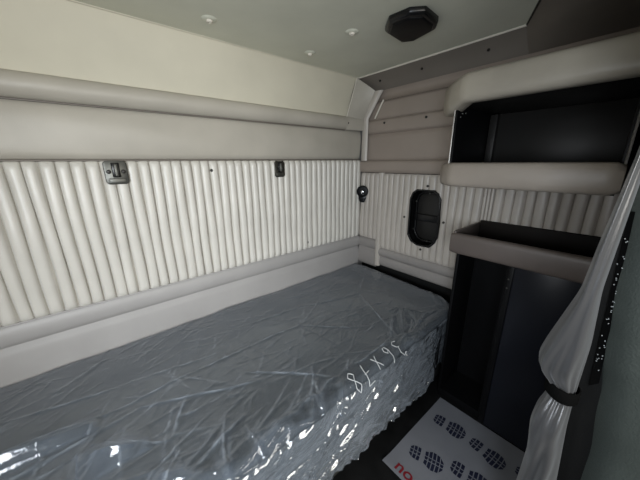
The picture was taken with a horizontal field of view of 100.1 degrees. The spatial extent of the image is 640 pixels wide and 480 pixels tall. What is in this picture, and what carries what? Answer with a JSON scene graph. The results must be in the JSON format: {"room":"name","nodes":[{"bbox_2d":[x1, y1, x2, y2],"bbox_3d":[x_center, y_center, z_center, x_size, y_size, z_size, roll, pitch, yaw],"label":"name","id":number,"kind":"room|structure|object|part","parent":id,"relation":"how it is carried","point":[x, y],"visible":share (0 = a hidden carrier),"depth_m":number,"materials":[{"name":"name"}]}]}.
{"room":"vehicle interior","nodes":[
{"label":"vehicle interior","id":0,"kind":"room"},
{"bbox_2d":[68,0,540,78],"bbox_3d":[-0.096,-0.824,0.671,2.380,0.058,1.670,-14,21,-38],"label":"ceiling","id":1,"kind":"structure","parent":0,"point":[285,29],"depth_m":1.18,"materials":[{"name":"grey plastic"}]},
{"bbox_2d":[201,15,216,23],"bbox_3d":[-0.467,-0.927,1.133,0.067,0.016,0.067,-14,21,-38],"label":"button","id":2,"kind":"object","parent":1,"relation":"attached to","point":[209,19],"visible":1,"depth_m":1.12,"materials":[{"name":"white plastic"}]},
{"bbox_2d":[304,50,315,55],"bbox_3d":[-0.055,-1.035,1.492,0.067,0.016,0.067,-14,21,-38],"label":"button","id":3,"kind":"object","parent":1,"relation":"attached to","point":[309,53],"visible":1,"depth_m":1.48,"materials":[{"name":"white plastic"}]},
{"bbox_2d":[345,29,358,35],"bbox_3d":[0.150,-0.968,1.257,0.067,0.016,0.067,-14,21,-38],"label":"button","id":4,"kind":"object","parent":1,"relation":"attached to","point":[351,32],"visible":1,"depth_m":1.25,"materials":[{"name":"white plastic"}]},
{"bbox_2d":[385,6,438,41],"bbox_3d":[0.402,-0.940,1.181,0.251,0.037,0.222,-14,21,-38],"label":"vent","id":5,"kind":"structure","parent":1,"relation":"attached to","point":[408,24],"depth_m":1.12,"materials":[{"name":"black plastic"}]},
{"bbox_3d":[0.402,-0.927,1.184,0.209,0.011,0.185,-14,21,-38],"label":"lid","id":6,"kind":"part","parent":5,"relation":"part of","materials":[{"name":"black plastic"}]},
{"bbox_2d":[516,146,639,479],"bbox_3d":[0.675,0.197,0.684,0.166,1.935,0.157,-1,16,-2],"label":"curtain","id":7,"kind":"object","parent":1,"relation":"hanging from","point":[563,354],"visible":1,"depth_m":0.68,"materials":[{"name":"grey fabric"}]},
{"bbox_2d":[350,79,364,266],"bbox_3d":[-0.571,-0.106,1.627,2.560,2.150,0.050,-14,21,-38],"label":"wall","id":8,"kind":"structure","parent":0,"point":[359,262],"depth_m":2.22,"materials":[{"name":"grey plastic"}]},
{"bbox_2d":[0,68,347,129],"bbox_3d":[-0.656,-0.647,1.277,2.200,0.097,0.054,-14,21,-38],"label":"padded trim","id":9,"kind":"structure","parent":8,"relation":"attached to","point":[14,84],"depth_m":1.17,"materials":[{"name":"beige leather"}]},
{"bbox_2d":[0,0,355,115],"bbox_3d":[-0.627,-0.831,1.279,2.315,0.277,0.012,-14,21,-38],"label":"wall panel","id":10,"kind":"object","parent":8,"relation":"attached to","point":[62,38],"depth_m":1.18,"materials":[{"name":"beige plastic"}]},
{"bbox_2d":[0,236,358,389],"bbox_3d":[-0.582,0.351,1.646,2.398,0.362,0.022,-14,21,-38],"label":"trim","id":11,"kind":"structure","parent":8,"relation":"attached to","point":[32,349],"depth_m":1.38,"materials":[{"name":"grey plastic"}]},
{"bbox_2d":[0,99,360,158],"bbox_3d":[-0.602,-0.532,1.391,2.380,0.230,0.039,-14,21,-38],"label":"wall panel","id":12,"kind":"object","parent":8,"relation":"attached to","point":[28,129],"depth_m":1.22,"materials":[{"name":"beige plastic"}]},
{"bbox_2d":[0,159,360,328],"bbox_3d":[-0.585,-0.119,1.506,2.397,0.640,0.029,-14,21,-38],"label":"panel","id":13,"kind":"object","parent":8,"relation":"attached to","point":[70,238],"visible":0.99,"depth_m":1.30,"materials":[{"name":"white leather"}]},
{"bbox_2d":[102,161,129,184],"bbox_3d":[-0.882,-0.292,1.162,0.084,0.100,0.027,-14,21,-38],"label":"latch","id":14,"kind":"object","parent":13,"relation":"attached to","point":[115,172],"visible":1,"depth_m":1.16,"materials":[{"name":"metal"}]},
{"bbox_2d":[274,161,284,176],"bbox_3d":[-0.247,-0.442,1.672,0.073,0.098,0.027,-14,21,-38],"label":"latch","id":15,"kind":"object","parent":13,"relation":"attached to","point":[279,168],"visible":1,"depth_m":1.67,"materials":[{"name":"metal"}]},
{"bbox_2d":[359,173,378,239],"bbox_3d":[0.397,-0.274,2.188,0.023,0.531,0.190,-14,21,-38],"label":"panel","id":16,"kind":"object","parent":13,"relation":"attached to","point":[368,209],"visible":0.9,"depth_m":2.17,"materials":[{"name":"grey leather"}]},
{"bbox_2d":[357,185,367,201],"bbox_3d":[0.341,-0.371,2.166,0.096,0.135,0.025,5,17,19],"label":"anchor","id":17,"kind":"object","parent":16,"relation":"attached to","point":[362,191],"visible":1,"depth_m":2.16,"materials":[{"name":"black metal"}]},
{"bbox_2d":[345,78,374,130],"bbox_3d":[0.290,-0.998,1.969,0.230,0.359,0.079,-4,17,-12],"label":"trim","id":18,"kind":"structure","parent":8,"relation":"attached to","point":[362,94],"depth_m":1.96,"materials":[{"name":"beige plastic"}]},
{"bbox_2d":[358,236,375,266],"bbox_3d":[0.404,0.095,2.297,0.020,0.235,0.195,-14,21,-38],"label":"trim","id":19,"kind":"structure","parent":8,"relation":"attached to","point":[366,251],"depth_m":2.29,"materials":[{"name":"grey plastic"}]},
{"bbox_2d":[362,87,451,302],"bbox_3d":[0.944,-0.158,1.763,0.050,2.150,1.670,-14,21,-38],"label":"wall","id":20,"kind":"structure","parent":0,"point":[424,285],"depth_m":2.11,"materials":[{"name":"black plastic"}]},
{"bbox_2d":[361,90,383,160],"bbox_3d":[0.387,-0.847,2.019,0.178,0.480,0.033,13,21,38],"label":"trim","id":21,"kind":"structure","parent":20,"relation":"attached to","point":[364,146],"depth_m":2.02,"materials":[{"name":"grey plastic"}]},
{"bbox_2d":[374,173,384,265],"bbox_3d":[0.470,-0.151,2.134,0.024,0.747,0.047,-14,21,-38],"label":"trim","id":22,"kind":"structure","parent":20,"relation":"attached to","point":[381,175],"depth_m":2.11,"materials":[{"name":"grey plastic"}]},
{"bbox_2d":[360,160,447,174],"bbox_3d":[0.632,-0.496,1.822,0.050,0.092,0.918,-14,21,-38],"label":"trim","id":23,"kind":"structure","parent":20,"relation":"attached to","point":[373,166],"depth_m":1.85,"materials":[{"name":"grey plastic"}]},
{"bbox_2d":[369,87,447,120],"bbox_3d":[0.839,-0.820,1.511,0.016,0.127,1.470,-14,21,-38],"label":"trim","id":24,"kind":"structure","parent":20,"relation":"attached to","point":[429,101],"depth_m":1.77,"materials":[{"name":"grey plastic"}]},
{"bbox_2d":[368,110,453,134],"bbox_3d":[0.821,-0.712,1.533,0.032,0.100,1.480,-14,21,-38],"label":"trim","id":25,"kind":"structure","parent":20,"relation":"attached to","point":[434,119],"depth_m":1.77,"materials":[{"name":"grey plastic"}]},
{"bbox_2d":[378,248,453,288],"bbox_3d":[0.704,0.203,1.952,0.024,0.155,0.725,-14,21,-38],"label":"trim","id":26,"kind":"structure","parent":20,"relation":"attached to","point":[441,275],"depth_m":1.94,"materials":[{"name":"grey plastic"}]},
{"bbox_2d":[380,173,484,268],"bbox_3d":[0.705,-0.146,1.841,0.024,0.588,0.705,-14,21,-38],"label":"panel","id":27,"kind":"object","parent":20,"relation":"attached to","point":[461,207],"visible":0.8,"depth_m":1.81,"materials":[{"name":"grey leather"}]},
{"bbox_2d":[407,189,441,247],"bbox_3d":[0.741,-0.153,1.859,0.106,0.394,0.226,-14,21,-38],"label":"hatch","id":28,"kind":"object","parent":27,"relation":"attached to","point":[424,215],"visible":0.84,"depth_m":1.88,"materials":[{"name":"black plastic"}]},
{"bbox_3d":[0.762,-0.158,1.876,0.040,0.355,0.194,-14,21,-38],"label":"door frame","id":29,"kind":"part","parent":28,"relation":"part of","materials":[{"name":"black plastic"}]},
{"bbox_3d":[0.763,-0.159,1.878,0.015,0.327,0.174,-14,21,-38],"label":"door panel","id":30,"kind":"part","parent":28,"relation":"part of","materials":[{"name":"black plastic"}]},
{"bbox_2d":[479,188,621,236],"bbox_3d":[1.099,-0.155,1.357,0.028,0.268,0.540,-14,21,-38],"label":"panel","id":31,"kind":"object","parent":27,"relation":"attached to","point":[584,214],"visible":0.52,"depth_m":1.31,"materials":[{"name":"grey leather"}]},
{"bbox_2d":[360,26,528,90],"bbox_3d":[0.731,-0.999,1.495,0.168,0.095,1.307,-12,20,-34],"label":"trim","id":32,"kind":"structure","parent":20,"relation":"attached to","point":[512,44],"depth_m":1.49,"materials":[{"name":"beige plastic"}]},
{"bbox_2d":[367,126,639,160],"bbox_3d":[0.828,-0.571,1.579,0.020,0.203,1.480,-14,21,-38],"label":"trim","id":33,"kind":"structure","parent":20,"relation":"attached to","point":[433,143],"depth_m":1.81,"materials":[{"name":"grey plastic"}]},
{"bbox_2d":[378,26,639,101],"bbox_3d":[0.844,-0.913,1.489,0.024,0.069,1.470,-14,21,-38],"label":"trim","id":34,"kind":"structure","parent":20,"relation":"attached to","point":[443,81],"depth_m":1.58,"materials":[{"name":"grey plastic"}]},
{"bbox_2d":[527,0,639,53],"bbox_3d":[0.940,-0.817,0.862,0.642,0.095,0.580,-14,21,-38],"label":"trim","id":35,"kind":"structure","parent":20,"relation":"attached to","point":[555,23],"depth_m":1.04,"materials":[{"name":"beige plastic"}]},
{"bbox_2d":[333,372,524,479],"bbox_3d":[0.545,1.311,0.660,2.560,0.050,3.500,-14,21,-38],"label":"floor","id":36,"kind":"structure","parent":0,"point":[369,465],"depth_m":1.42,"materials":[{"name":"black rubber"}]},
{"bbox_2d":[313,362,440,479],"bbox_3d":[-0.322,0.940,1.486,2.378,0.216,0.905,-14,21,-38],"label":"bunk base","id":37,"kind":"object","parent":36,"relation":"on","point":[364,435],"visible":0.02,"depth_m":1.41,"materials":[{"name":"grey plastic"}]},
{"bbox_2d":[0,265,449,479],"bbox_3d":[-0.265,0.659,1.333,2.364,0.390,0.972,-14,21,-38],"label":"mattress","id":38,"kind":"object","parent":37,"relation":"on","point":[275,386],"visible":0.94,"depth_m":1.09,"materials":[{"name":"grey plastic"}]},
{"bbox_2d":[382,397,524,479],"bbox_3d":[0.733,1.098,1.261,0.585,0.014,0.635,-14,21,-38],"label":"floor mat","id":39,"kind":"object","parent":36,"relation":"on","point":[446,443],"visible":0.91,"depth_m":1.36,"materials":[{"name":"grey paper"}]},
{"bbox_2d":[409,445,443,472],"bbox_3d":[0.529,1.081,1.333,0.108,0.001,0.160,-14,21,-38],"label":"print","id":40,"kind":"object","parent":39,"relation":"on","point":[425,457],"depth_m":1.33,"materials":[{"name":"blue"}]},
{"bbox_2d":[434,415,465,438],"bbox_3d":[0.721,1.034,1.493,0.094,0.002,0.165,-14,21,-38],"label":"print","id":41,"kind":"object","parent":39,"relation":"on","point":[446,424],"depth_m":1.49,"materials":[{"name":"blue"}]},
{"bbox_2d":[450,461,486,479],"bbox_3d":[0.696,1.105,1.247,0.163,0.002,0.100,15,22,42],"label":"print","id":42,"kind":"object","parent":39,"relation":"on","point":[459,470],"depth_m":1.27,"materials":[{"name":"blue"}]},
{"bbox_2d":[469,438,505,469],"bbox_3d":[0.841,1.073,1.350,0.092,0.002,0.163,-11,19,-33],"label":"print","id":43,"kind":"object","parent":39,"relation":"on","point":[479,448],"depth_m":1.35,"materials":[{"name":"blue"}]},
{"bbox_2d":[437,220,600,450],"bbox_3d":[0.977,0.414,1.389,0.339,1.260,0.552,-14,21,-38],"label":"cabinet","id":44,"kind":"object","parent":36,"relation":"on","point":[512,284],"visible":0.91,"depth_m":1.35,"materials":[{"name":"black plastic"}]},
{"bbox_3d":[0.843,0.482,1.644,0.256,0.990,0.015,-14,21,-38],"label":"panel","id":45,"kind":"part","parent":44,"relation":"part of","materials":[{"name":"black plastic"}]},
{"bbox_2d":[454,222,479,235],"bbox_3d":[0.972,0.027,1.284,0.316,0.102,0.530,-14,21,-38],"label":"tray","id":46,"kind":"object","parent":44,"relation":"on","point":[473,229],"depth_m":1.47,"materials":[{"name":"plastic"}]},
{"bbox_3d":[1.097,0.516,1.519,0.016,0.990,0.511,-14,21,-38],"label":"panel","id":47,"kind":"part","parent":44,"relation":"part of","materials":[{"name":"black plastic"}]},
{"bbox_3d":[0.854,0.066,1.194,0.040,0.106,0.536,-14,21,-38],"label":"padded rail","id":48,"kind":"part","parent":44,"relation":"part of","materials":[{"name":"grey leather"}]},
{"bbox_3d":[0.985,0.584,1.286,0.018,0.970,0.273,-14,21,-38],"label":"panel","id":49,"kind":"part","parent":44,"relation":"part of","materials":[{"name":"blue laminate"}]},
{"bbox_3d":[1.158,0.128,0.970,0.800,2.040,0.065,-14,21,-38],"label":"wall","id":50,"kind":"structure","parent":0,"visible":0},
{"bbox_2d":[440,31,639,195],"bbox_3d":[0.892,-0.452,1.121,0.497,0.449,0.652,-14,21,-38],"label":"shelf","id":51,"kind":"object","parent":50,"relation":"attached to","point":[566,120],"visible":1,"depth_m":1.06,"materials":[{"name":"beige plastic"}]},
{"bbox_3d":[0.592,-0.466,1.202,0.005,0.240,0.005,-14,21,-38],"label":"edge trim","id":52,"kind":"part","parent":51,"relation":"part of","materials":[{"name":"metal"}]},
{"bbox_3d":[0.759,-0.471,1.341,0.424,0.340,0.015,-14,21,-38],"label":"panel","id":53,"kind":"part","parent":51,"relation":"part of","materials":[{"name":"black plastic"}]},
{"bbox_3d":[0.931,-0.575,1.094,0.424,0.016,0.527,-14,21,-38],"label":"panel","id":54,"kind":"part","parent":51,"relation":"part of","materials":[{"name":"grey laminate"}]},
{"bbox_3d":[1.082,-0.457,1.259,0.014,0.303,0.525,-14,21,-38],"label":"panel","id":55,"kind":"part","parent":51,"relation":"part of","materials":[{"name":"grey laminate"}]},
{"bbox_3d":[1.107,-0.358,0.941,0.424,0.340,0.015,-14,21,-38],"label":"panel","id":56,"kind":"part","parent":51,"relation":"part of","materials":[{"name":"black plastic"}]},
{"bbox_3d":[0.945,-0.310,0.808,0.007,0.325,0.008,1,16,5],"label":"edge trim","id":57,"kind":"part","parent":51,"relation":"part of","materials":[{"name":"metal"}]},
{"bbox_2d":[557,185,639,479],"bbox_3d":[1.006,0.290,0.478,0.088,2.005,0.766,-14,21,-38],"label":"panel","id":58,"kind":"object","parent":50,"relation":"attached to","point":[602,438],"visible":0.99,"depth_m":0.72,"materials":[{"name":"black plastic"}]}
]}

